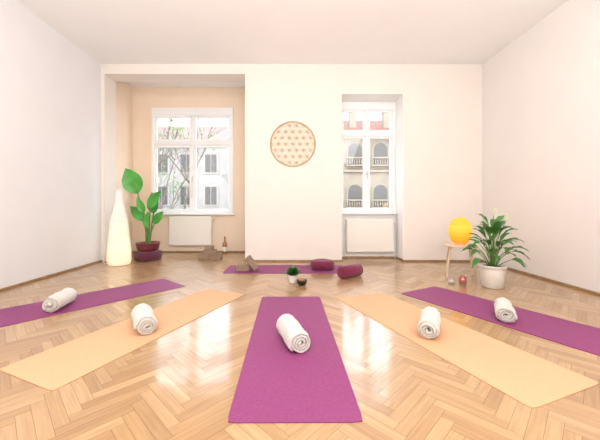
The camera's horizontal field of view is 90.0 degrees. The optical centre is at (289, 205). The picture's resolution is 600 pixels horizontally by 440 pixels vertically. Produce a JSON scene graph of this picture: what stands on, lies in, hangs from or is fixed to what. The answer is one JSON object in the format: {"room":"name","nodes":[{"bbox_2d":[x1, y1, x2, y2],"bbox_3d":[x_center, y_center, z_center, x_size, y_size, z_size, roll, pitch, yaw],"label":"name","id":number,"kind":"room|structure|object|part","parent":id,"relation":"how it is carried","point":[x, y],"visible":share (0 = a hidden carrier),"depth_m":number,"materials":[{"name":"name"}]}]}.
{"room":"exercise studio","nodes":[
{"label":"exercise studio","id":0,"kind":"room"},
{"bbox_2d":[0,0,132,288],"bbox_3d":[-3.425,-0.755,2.045,0.250,3.450,8.890,0,0,0],"label":"wall","id":1,"kind":"structure","parent":0,"point":[50,88],"depth_m":4.12,"materials":[{"name":"white paint"}]},
{"bbox_2d":[0,260,101,290],"bbox_3d":[-3.290,0.955,1.420,0.020,0.030,7.640,0,0,0],"label":"baseboard","id":2,"kind":"structure","parent":1,"relation":"attached to","point":[81,266],"depth_m":4.03,"materials":[{"name":"brown wood"}]},
{"bbox_2d":[133,88,244,250],"bbox_3d":[-2.043,-0.755,6.390,2.514,3.450,0.200,0,0,0],"label":"wall","id":3,"kind":"structure","parent":0,"point":[232,227],"depth_m":6.29,"materials":[{"name":"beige paint"}]},
{"bbox_2d":[169,216,213,245],"bbox_3d":[-2.038,0.589,6.232,0.925,0.763,0.114,0,0,0],"label":"radiator","id":4,"kind":"object","parent":3,"relation":"attached to","point":[183,230],"visible":0.98,"depth_m":6.17,"materials":[{"name":"white metal"}]},
{"bbox_2d":[151,108,233,214],"bbox_3d":[-2.050,-0.937,6.310,1.780,2.244,0.240,0,0,0],"label":"window","id":5,"kind":"structure","parent":3,"relation":"in","point":[193,114],"depth_m":6.29,"materials":[{"name":"white paint"}]},
{"bbox_3d":[-2.455,-1.625,6.330,0.770,0.530,0.040,0,0,0],"label":"sash","id":6,"kind":"part","parent":5,"relation":"part of","materials":[{"name":"glass"}]},
{"bbox_3d":[-2.455,-0.585,6.330,0.770,1.390,0.040,0,0,0],"label":"sash","id":7,"kind":"part","parent":5,"relation":"part of","materials":[{"name":"white paint"}]},
{"bbox_3d":[-2.050,0.168,6.232,1.780,0.035,0.084,0,0,0],"label":"sill","id":8,"kind":"part","parent":5,"relation":"part of","materials":[{"name":"white paint"}]},
{"bbox_3d":[-1.635,-1.625,6.330,0.770,0.530,0.040,0,0,0],"label":"sash","id":9,"kind":"part","parent":5,"relation":"part of","materials":[{"name":"white paint"}]},
{"bbox_3d":[-1.635,-0.585,6.330,0.770,1.390,0.040,0,0,0],"label":"sash","id":10,"kind":"part","parent":5,"relation":"part of","materials":[{"name":"clear glass"}]},
{"bbox_2d":[101,64,481,261],"bbox_3d":[0.155,-0.755,5.865,6.910,3.450,1.250,0,0,0],"label":"wall","id":11,"kind":"structure","parent":0,"point":[292,213],"depth_m":5.24,"materials":[{"name":"beige paint"}]},
{"bbox_2d":[270,121,315,166],"bbox_3d":[0.050,-1.080,5.234,0.800,0.800,0.011,0,0,0],"label":"wall ornament","id":12,"kind":"object","parent":11,"relation":"attached to","point":[291,122],"visible":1,"depth_m":5.23,"materials":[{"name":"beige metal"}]},
{"bbox_2d":[131,251,481,261],"bbox_3d":[0.020,0.955,5.755,6.640,0.030,1.070,0,0,0],"label":"baseboard","id":13,"kind":"structure","parent":11,"relation":"attached to","point":[342,256],"depth_m":5.22,"materials":[{"name":"brown wood"}]},
{"bbox_2d":[342,101,395,255],"bbox_3d":[1.449,-0.500,5.720,1.082,2.940,0.200,0,0,0],"label":"wall niche","id":14,"kind":"object","parent":11,"relation":"in","point":[344,216],"visible":0.14,"depth_m":5.62,"materials":[{"name":"paint"}]},
{"bbox_2d":[342,102,396,213],"bbox_3d":[1.442,-0.897,5.640,1.065,2.104,0.240,0,0,0],"label":"window","id":15,"kind":"structure","parent":14,"relation":"attached to","point":[366,108],"depth_m":5.62,"materials":[{"name":"white paint"}]},
{"bbox_3d":[1.190,-1.595,5.660,0.450,0.410,0.040,0,0,0],"label":"sash","id":16,"kind":"part","parent":15,"relation":"part of","materials":[{"name":"white paint"}]},
{"bbox_3d":[1.190,-0.615,5.660,0.450,1.390,0.040,0,0,0],"label":"sash","id":17,"kind":"part","parent":15,"relation":"part of","materials":[{"name":"clear glass"}]},
{"bbox_3d":[1.442,0.138,5.562,1.065,0.035,0.084,0,0,0],"label":"sill","id":18,"kind":"part","parent":15,"relation":"part of","materials":[{"name":"white paint"}]},
{"bbox_3d":[1.690,-1.595,5.660,0.450,0.410,0.040,0,0,0],"label":"sash","id":19,"kind":"part","parent":15,"relation":"part of","materials":[{"name":"white paint"}]},
{"bbox_3d":[1.690,-0.615,5.660,0.450,1.390,0.040,0,0,0],"label":"sash","id":20,"kind":"part","parent":15,"relation":"part of","materials":[{"name":"clear glass"}]},
{"bbox_2d":[346,219,395,258],"bbox_3d":[1.498,0.604,5.562,0.915,0.733,0.114,0,0,0],"label":"radiator","id":21,"kind":"object","parent":14,"relation":"attached to","point":[362,235],"visible":1,"depth_m":5.51,"materials":[{"name":"white metal"}]},
{"bbox_2d":[342,93,403,258],"bbox_3d":[1.449,-0.520,5.431,1.082,2.900,0.378,0,0,0],"label":"trim","id":22,"kind":"structure","parent":11,"relation":"attached to","point":[398,97],"depth_m":5.37,"materials":[{"name":"paint"}]},
{"bbox_2d":[17,0,567,87],"bbox_3d":[0.030,-2.630,1.945,7.160,0.300,9.190,0,0,0],"label":"ceiling","id":23,"kind":"structure","parent":0,"point":[108,31],"depth_m":4.24,"materials":[{"name":"paint"}]},
{"bbox_2d":[0,252,599,439],"bbox_3d":[0.030,0.971,1.970,6.660,0.002,8.740,0,0,0],"label":"floor","id":24,"kind":"structure","parent":0,"point":[181,384],"depth_m":1.86,"materials":[{"name":"brown wood"}]},
{"bbox_2d":[0,279,183,326],"bbox_3d":[-2.078,0.967,3.109,0.570,0.005,1.850,0,0,41],"label":"yoga mat","id":25,"kind":"object","parent":24,"relation":"on","point":[32,311],"visible":0.89,"depth_m":3.06,"materials":[{"name":"plastic"}]},
{"bbox_2d":[42,288,76,312],"bbox_3d":[-2.184,0.889,2.855,0.154,0.152,0.362,0,0,-11],"label":"rolled towel","id":26,"kind":"object","parent":25,"relation":"on","point":[58,300],"visible":1,"depth_m":2.75,"materials":[{"name":"white fabric"}]},
{"bbox_2d":[101,189,131,265],"bbox_3d":[-2.931,0.350,5.083,0.368,1.240,0.670,0,0,-42],"label":"floor lamp","id":27,"kind":"object","parent":24,"relation":"on","point":[119,251],"visible":1,"depth_m":4.86,"materials":[{"name":"white"}]},
{"bbox_2d":[0,289,243,390],"bbox_3d":[-1.110,0.967,2.535,0.530,0.005,1.885,0,0,23],"label":"yoga mat","id":28,"kind":"object","parent":24,"relation":"on","point":[52,369],"visible":0.92,"depth_m":2.08,"materials":[{"name":"plastic"}]},
{"bbox_2d":[130,303,157,334],"bbox_3d":[-1.164,0.891,2.388,0.170,0.149,0.382,0,0,-32],"label":"rolled towel","id":29,"kind":"object","parent":28,"relation":"on","point":[142,315],"visible":1,"depth_m":2.26,"materials":[{"name":"white fabric"}]},
{"bbox_2d":[133,250,161,260],"bbox_3d":[-2.580,0.890,5.450,0.473,0.160,0.473,0,0,0],"label":"round cushion","id":30,"kind":"object","parent":24,"relation":"on","point":[152,255],"visible":0.91,"depth_m":5.27,"materials":[{"name":"fabric"}]},
{"bbox_2d":[122,168,162,251],"bbox_3d":[-2.614,0.068,5.450,0.687,1.481,0.410,0,0,0],"label":"leafy plant","id":31,"kind":"object","parent":30,"relation":"on","point":[132,182],"visible":1,"depth_m":5.33,"materials":[{"name":"green plant"}]},
{"bbox_3d":[-2.581,0.198,5.428,0.330,0.973,0.232,0,0,0],"label":"stem","id":32,"kind":"part","parent":31,"relation":"part of","materials":[{"name":"green plant"}]},
{"bbox_3d":[-2.580,0.733,5.450,0.410,0.153,0.410,0,0,0],"label":"pot","id":33,"kind":"part","parent":31,"relation":"part of","materials":[{"name":"red ceramic"}]},
{"bbox_2d":[198,254,208,259],"bbox_3d":[-1.559,0.922,5.450,0.205,0.095,0.130,0,0,0],"label":"block","id":34,"kind":"object","parent":24,"relation":"on","point":[200,256],"visible":0.73,"depth_m":5.38,"materials":[{"name":"beige"}]},
{"bbox_2d":[203,249,216,254],"bbox_3d":[-1.453,0.834,5.450,0.230,0.080,0.130,0,0,-3],"label":"block","id":35,"kind":"object","parent":34,"relation":"on","point":[214,251],"visible":0.98,"depth_m":5.39,"materials":[{"name":"beige"}]},
{"bbox_2d":[205,245,213,249],"bbox_3d":[-1.463,0.758,5.450,0.140,0.070,0.100,0,0,3],"label":"block","id":36,"kind":"object","parent":35,"relation":"on","point":[208,247],"visible":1,"depth_m":5.40,"materials":[{"name":"beige"}]},
{"bbox_2d":[209,254,221,259],"bbox_3d":[-1.347,0.922,5.450,0.205,0.095,0.130,0,0,0],"label":"block","id":37,"kind":"object","parent":24,"relation":"on","point":[217,256],"visible":0.89,"depth_m":5.38,"materials":[{"name":"beige"}]},
{"bbox_2d":[222,236,226,253],"bbox_3d":[-1.330,0.794,6.120,0.097,0.351,0.097,0,0,0],"label":"bottle","id":38,"kind":"object","parent":24,"relation":"on","point":[224,246],"visible":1,"depth_m":6.09,"materials":[{"name":"orange glass"}]},
{"bbox_2d":[223,265,342,273],"bbox_3d":[-0.055,0.967,4.610,1.830,0.005,0.610,0,0,0],"label":"yoga mat","id":39,"kind":"object","parent":24,"relation":"on","point":[262,269],"visible":0.65,"depth_m":4.49,"materials":[{"name":"plastic"}]},
{"bbox_2d":[236,263,250,270],"bbox_3d":[-0.700,0.919,4.500,0.200,0.090,0.150,0,0,0],"label":"block","id":40,"kind":"object","parent":39,"relation":"on","point":[240,266],"visible":0.89,"depth_m":4.42,"materials":[{"name":"beige"}]},
{"bbox_2d":[245,255,258,270],"bbox_3d":[-0.569,0.851,4.500,0.199,0.218,0.150,0,0,0],"label":"block","id":41,"kind":"object","parent":39,"relation":"on","point":[249,259],"visible":1,"depth_m":4.42,"materials":[{"name":"beige"}]},
{"bbox_2d":[310,258,334,269],"bbox_3d":[0.500,0.896,4.607,0.369,0.135,0.395,0,0,0],"label":"cushion","id":42,"kind":"object","parent":39,"relation":"on","point":[318,264],"visible":1,"depth_m":4.48,"materials":[{"name":"fabric"}]},
{"bbox_2d":[285,265,301,282],"bbox_3d":[0.041,0.860,3.804,0.242,0.220,0.248,0,0,18],"label":"potted plant","id":43,"kind":"object","parent":24,"relation":"on","point":[293,272],"visible":1,"depth_m":3.76,"materials":[{"name":"green plant"}]},
{"bbox_3d":[0.040,0.920,3.800,0.130,0.100,0.130,0,0,0],"label":"pot","id":44,"kind":"part","parent":43,"relation":"part of","materials":[{"name":"white ceramic"}]},
{"bbox_2d":[228,296,361,422],"bbox_3d":[0.017,0.967,2.270,0.615,0.005,1.860,0,0,0],"label":"yoga mat","id":45,"kind":"object","parent":24,"relation":"on","point":[276,384],"visible":0.86,"depth_m":1.70,"materials":[{"name":"plastic"}]},
{"bbox_2d":[276,314,310,352],"bbox_3d":[0.014,0.894,2.139,0.161,0.142,0.394,0,0,-16],"label":"rolled towel","id":46,"kind":"object","parent":45,"relation":"on","point":[294,336],"visible":1,"depth_m":2.00,"materials":[{"name":"white fabric"}]},
{"bbox_2d":[297,278,306,285],"bbox_3d":[0.145,0.935,3.680,0.128,0.070,0.128,0,0,0],"label":"bowl","id":47,"kind":"object","parent":24,"relation":"on","point":[300,281],"visible":1,"depth_m":3.64,"materials":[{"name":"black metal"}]},
{"bbox_2d":[337,264,362,278],"bbox_3d":[0.820,0.886,4.090,0.370,0.166,0.166,0,0,-38],"label":"bolster cushion","id":48,"kind":"object","parent":24,"relation":"on","point":[352,270],"visible":1,"depth_m":4.01,"materials":[{"name":"fabric"}]},
{"bbox_2d":[443,243,476,279],"bbox_3d":[2.335,0.748,4.120,0.419,0.437,0.419,0,0,21],"label":"stool","id":49,"kind":"object","parent":24,"relation":"on","point":[452,245],"visible":0.69,"depth_m":4.05,"materials":[{"name":"brown wood"}]},
{"bbox_3d":[2.285,0.763,4.256,0.025,0.408,0.200,0,0,-20],"label":"leg","id":50,"kind":"part","parent":49,"relation":"part of","materials":[{"name":"brown wood"}]},
{"bbox_3d":[2.199,0.763,4.070,0.200,0.408,0.025,0,0,-20],"label":"leg","id":51,"kind":"part","parent":49,"relation":"part of","materials":[{"name":"brown wood"}]},
{"bbox_2d":[448,217,471,244],"bbox_3d":[2.335,0.344,4.120,0.288,0.370,0.288,0,0,0],"label":"table lamp","id":52,"kind":"object","parent":49,"relation":"on","point":[459,229],"visible":0.98,"depth_m":4.03,"materials":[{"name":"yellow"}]},
{"bbox_3d":[2.335,0.543,4.120,0.420,0.026,0.420,0,0,-20],"label":"seat","id":53,"kind":"part","parent":49,"relation":"part of","materials":[{"name":"brown wood"}]},
{"bbox_3d":[2.471,0.763,4.170,0.200,0.408,0.025,0,0,-20],"label":"leg","id":54,"kind":"part","parent":49,"relation":"part of","materials":[{"name":"brown wood"}]},
{"bbox_3d":[2.385,0.763,3.984,0.025,0.408,0.200,0,0,-20],"label":"leg","id":55,"kind":"part","parent":49,"relation":"part of","materials":[{"name":"brown wood"}]},
{"bbox_2d":[459,276,466,284],"bbox_3d":[2.130,0.912,3.700,0.096,0.115,0.096,0,0,0],"label":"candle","id":56,"kind":"object","parent":24,"relation":"on","point":[462,279],"visible":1,"depth_m":3.67,"materials":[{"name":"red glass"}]},
{"bbox_2d":[337,292,598,408],"bbox_3d":[1.092,0.967,2.395,0.580,0.005,1.850,0,0,-21],"label":"yoga mat","id":57,"kind":"object","parent":24,"relation":"on","point":[531,380],"visible":0.95,"depth_m":1.93,"materials":[{"name":"plastic"}]},
{"bbox_2d":[417,306,440,338],"bbox_3d":[1.071,0.891,2.300,0.157,0.148,0.377,0,0,28],"label":"rolled towel","id":58,"kind":"object","parent":57,"relation":"on","point":[428,326],"visible":1,"depth_m":2.18,"materials":[{"name":"white fabric"}]},
{"bbox_2d":[461,208,529,288],"bbox_3d":[2.429,0.495,3.552,0.659,0.950,0.587,0,0,0],"label":"potted leafy plant","id":59,"kind":"object","parent":24,"relation":"on","point":[492,274],"visible":1,"depth_m":3.54,"materials":[{"name":"green plant"}]},
{"bbox_3d":[2.430,0.838,3.600,0.292,0.265,0.292,0,0,0],"label":"pot","id":60,"kind":"part","parent":59,"relation":"part of","materials":[{"name":"white ceramic"}]},
{"bbox_3d":[2.430,0.484,3.605,0.349,0.495,0.332,0,0,0],"label":"stem","id":61,"kind":"part","parent":59,"relation":"part of","materials":[{"name":"green plant"}]},
{"bbox_2d":[401,286,599,355],"bbox_3d":[1.938,0.967,2.661,0.600,0.005,1.850,0,0,-29],"label":"yoga mat","id":62,"kind":"object","parent":24,"relation":"on","point":[579,336],"visible":0.96,"depth_m":2.53,"materials":[{"name":"plastic"}]},
{"bbox_2d":[494,297,517,322],"bbox_3d":[1.863,0.896,2.598,0.157,0.138,0.358,0,0,32],"label":"rolled towel","id":63,"kind":"object","parent":62,"relation":"on","point":[505,312],"visible":1,"depth_m":2.48,"materials":[{"name":"white fabric"}]},
{"bbox_2d":[482,0,599,292],"bbox_3d":[3.485,-0.755,1.419,0.250,3.450,7.639,0,0,0],"label":"wall","id":64,"kind":"structure","parent":0,"point":[541,91],"depth_m":3.90,"materials":[{"name":"white paint"}]},
{"bbox_2d":[482,260,599,295],"bbox_3d":[3.350,0.955,1.420,0.020,0.030,7.640,0,0,0],"label":"baseboard","id":65,"kind":"structure","parent":64,"relation":"attached to","point":[512,269],"depth_m":3.76,"materials":[{"name":"brown wood"}]},
{"label":"outside","id":66,"kind":"structure","parent":0,"visible":0},
{"bbox_3d":[0.000,8.070,34.000,80.000,0.200,52.000,0,0,0],"label":"ground","id":67,"kind":"structure","parent":66,"visible":0},
{"bbox_2d":[158,126,227,208],"bbox_3d":[-12.500,-0.130,30.750,24.000,16.200,8.500,0,0,0],"label":"apartment building","id":68,"kind":"structure","parent":67,"relation":"on","point":[213,194],"depth_m":27.00,"materials":[{"name":"white concrete"}]},
{"bbox_2d":[158,119,227,208],"bbox_3d":[-5.329,0.990,14.635,12.132,13.996,10.201,0,0,-24],"label":"bare tree","id":69,"kind":"object","parent":67,"relation":"on","point":[171,120],"visible":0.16,"depth_m":12.85,"materials":[{"name":"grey plant"}]},
{"bbox_2d":[343,113,388,207],"bbox_3d":[7.750,0.245,25.700,13.500,15.450,8.600,0,0,0],"label":"apartment building","id":70,"kind":"structure","parent":67,"relation":"on","point":[352,148],"depth_m":21.90,"materials":[{"name":"stone"}]},
{"bbox_3d":[4.750,-3.205,21.725,1.400,0.650,0.350,0,0,0],"label":"balustrade","id":71,"kind":"part","parent":70,"relation":"part of","materials":[{"name":"brown"}]},
{"bbox_3d":[4.750,-0.155,21.725,1.400,0.650,0.350,0,0,0],"label":"balustrade","id":72,"kind":"part","parent":70,"relation":"part of","materials":[{"name":"brown"}]},
{"bbox_3d":[7.750,-2.555,21.895,12.900,0.150,0.190,0,0,0],"label":"cornice","id":73,"kind":"part","parent":70,"relation":"part of","materials":[{"name":"brown"}]},
{"bbox_3d":[6.600,-3.205,21.725,1.400,0.650,0.350,0,0,0],"label":"balustrade","id":74,"kind":"part","parent":70,"relation":"part of","materials":[{"name":"brown"}]},
{"bbox_3d":[6.600,-0.155,21.725,1.400,0.650,0.350,0,0,0],"label":"balustrade","id":75,"kind":"part","parent":70,"relation":"part of","materials":[{"name":"brown stone"}]}
]}

